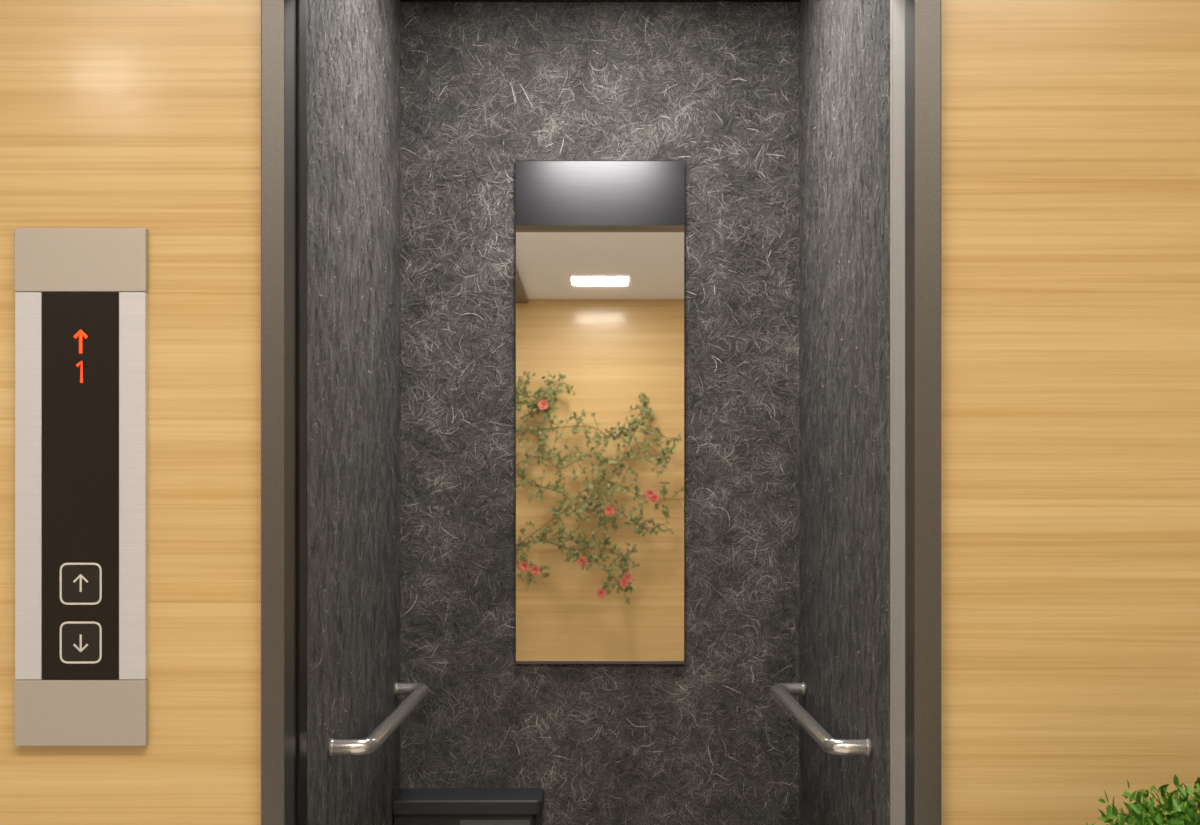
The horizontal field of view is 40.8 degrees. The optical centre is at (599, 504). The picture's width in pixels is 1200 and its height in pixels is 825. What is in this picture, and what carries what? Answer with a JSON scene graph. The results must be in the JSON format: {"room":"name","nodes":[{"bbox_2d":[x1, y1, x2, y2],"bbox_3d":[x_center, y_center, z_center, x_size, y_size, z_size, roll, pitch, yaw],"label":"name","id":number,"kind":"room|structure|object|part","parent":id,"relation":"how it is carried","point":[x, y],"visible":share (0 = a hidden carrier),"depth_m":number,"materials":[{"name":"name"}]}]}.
{"room":"elevator lobby","nodes":[
{"label":"elevator lobby","id":0,"kind":"room"},
{"bbox_2d":[307,0,401,824],"bbox_3d":[-0.573,-0.030,3.730,0.054,2.760,1.420,0,0,0],"label":"wall","id":1,"kind":"structure","parent":0,"point":[354,628],"depth_m":3.58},
{"bbox_2d":[328,682,428,756],"bbox_3d":[-0.501,0.492,3.790,0.094,0.038,1.078,0,0,0],"label":"handrail","id":2,"kind":"object","parent":1,"relation":"attached to","point":[417,692],"visible":1,"depth_m":3.47,"materials":[{"name":"metal"}]},
{"bbox_2d":[400,0,798,1],"bbox_3d":[0.000,-1.397,4.434,1.100,0.025,0.012,0,0,0],"label":"trim","id":3,"kind":"structure","parent":1,"relation":"attached to","point":[400,0],"depth_m":4.43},
{"bbox_2d":[0,0,1199,824],"bbox_3d":[0.000,-0.100,2.895,5.200,2.900,0.190,0,0,0],"label":"wall","id":4,"kind":"structure","parent":0,"point":[1070,129],"depth_m":2.80,"materials":[{"name":"brown wood"}]},
{"bbox_2d":[14,228,147,745],"bbox_3d":[-0.897,-0.031,2.791,0.227,0.894,0.018,0,0,0],"label":"panel","id":5,"kind":"object","parent":4,"relation":"attached to","point":[81,294],"visible":1,"depth_m":2.78,"materials":[{"name":"beige metal"}]},
{"bbox_3d":[-0.897,-0.033,2.792,0.133,0.669,0.016,0,0,0],"label":"display glass","id":6,"kind":"part","parent":5,"relation":"part of","materials":[{"name":"black glass"}]},
{"bbox_3d":[-0.897,-0.423,2.791,0.227,0.110,0.018,0,0,0],"label":"plate","id":7,"kind":"part","parent":5,"relation":"part of","materials":[{"name":"beige metal"}]},
{"bbox_3d":[-0.897,0.359,2.791,0.227,0.114,0.018,0,0,0],"label":"plate","id":8,"kind":"part","parent":5,"relation":"part of","materials":[{"name":"beige metal"}]},
{"bbox_2d":[294,0,294,824],"bbox_3d":[-0.564,0.161,2.873,0.038,2.378,0.025,0,0,0],"label":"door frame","id":9,"kind":"structure","parent":4,"relation":"attached to","point":[294,0],"depth_m":2.88,"materials":[{"name":"black metal"}]},
{"bbox_2d":[295,0,305,824],"bbox_3d":[-0.564,0.161,2.958,0.038,2.378,0.065,0,0,0],"label":"door frame","id":10,"kind":"structure","parent":4,"relation":"attached to","point":[300,5],"depth_m":2.94,"materials":[{"name":"grey metal"}]},
{"bbox_2d":[306,0,306,824],"bbox_3d":[-0.574,0.161,3.005,0.052,2.378,0.026,0,0,0],"label":"cab door edge","id":11,"kind":"object","parent":4,"relation":"attached to","point":[306,0],"visible":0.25,"depth_m":3.01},
{"bbox_2d":[261,0,940,824],"bbox_3d":[0.002,0.120,2.817,1.172,2.460,0.085,0,0,0],"label":"trim","id":12,"kind":"structure","parent":4,"relation":"attached to","point":[922,17],"depth_m":2.77,"materials":[{"name":"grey metal"}]},
{"bbox_2d":[890,0,904,824],"bbox_3d":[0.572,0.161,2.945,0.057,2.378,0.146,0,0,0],"label":"elevator door","id":13,"kind":"structure","parent":4,"relation":"attached to","point":[898,5],"depth_m":2.94,"materials":[{"name":"silver metal"}]},
{"bbox_2d":[400,2,799,824],"bbox_3d":[0.000,-0.030,4.463,1.200,2.760,0.054,0,0,0],"label":"wall","id":14,"kind":"structure","parent":0,"point":[486,87],"depth_m":4.44,"materials":[{"name":"grey stone"}]},
{"bbox_2d":[515,160,684,663],"bbox_3d":[0.000,-0.255,4.429,0.467,1.382,0.014,0,0,0],"label":"wall mirror","id":15,"kind":"object","parent":14,"relation":"attached to","point":[600,244],"depth_m":4.43,"materials":[{"name":"clear mirror"}]},
{"bbox_2d":[798,0,889,824],"bbox_3d":[0.573,-0.030,3.730,0.054,2.760,1.420,0,0,0],"label":"wall","id":16,"kind":"structure","parent":0,"point":[844,91],"depth_m":3.61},
{"bbox_2d":[771,682,870,756],"bbox_3d":[0.501,0.492,3.790,0.094,0.038,1.078,0,0,0],"label":"handrail","id":17,"kind":"object","parent":16,"relation":"attached to","point":[782,692],"visible":1,"depth_m":3.48,"materials":[{"name":"metal"}]},
{"bbox_3d":[0.000,1.400,-0.202,5.400,0.100,6.395,0,0,0],"label":"floor","id":18,"kind":"structure","parent":0,"visible":0},
{"bbox_2d":[1086,774,1199,824],"bbox_3d":[1.034,0.861,2.392,0.731,0.977,0.701,0,0,-40],"label":"potted shrub","id":19,"kind":"object","parent":18,"relation":"on","point":[1184,813],"visible":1,"depth_m":2.44,"materials":[{"name":"green plant"}]},
{"bbox_3d":[0.000,1.400,3.745,1.200,0.100,1.490,0,0,0],"label":"floor","id":20,"kind":"structure","parent":0,"visible":0},
{"bbox_2d":[393,788,543,824],"bbox_3d":[-0.348,1.064,4.340,0.391,0.572,0.189,0,0,0],"label":"trash can","id":21,"kind":"object","parent":20,"relation":"on","point":[412,806],"visible":1,"depth_m":4.26,"materials":[{"name":"grey plastic"}]}
]}

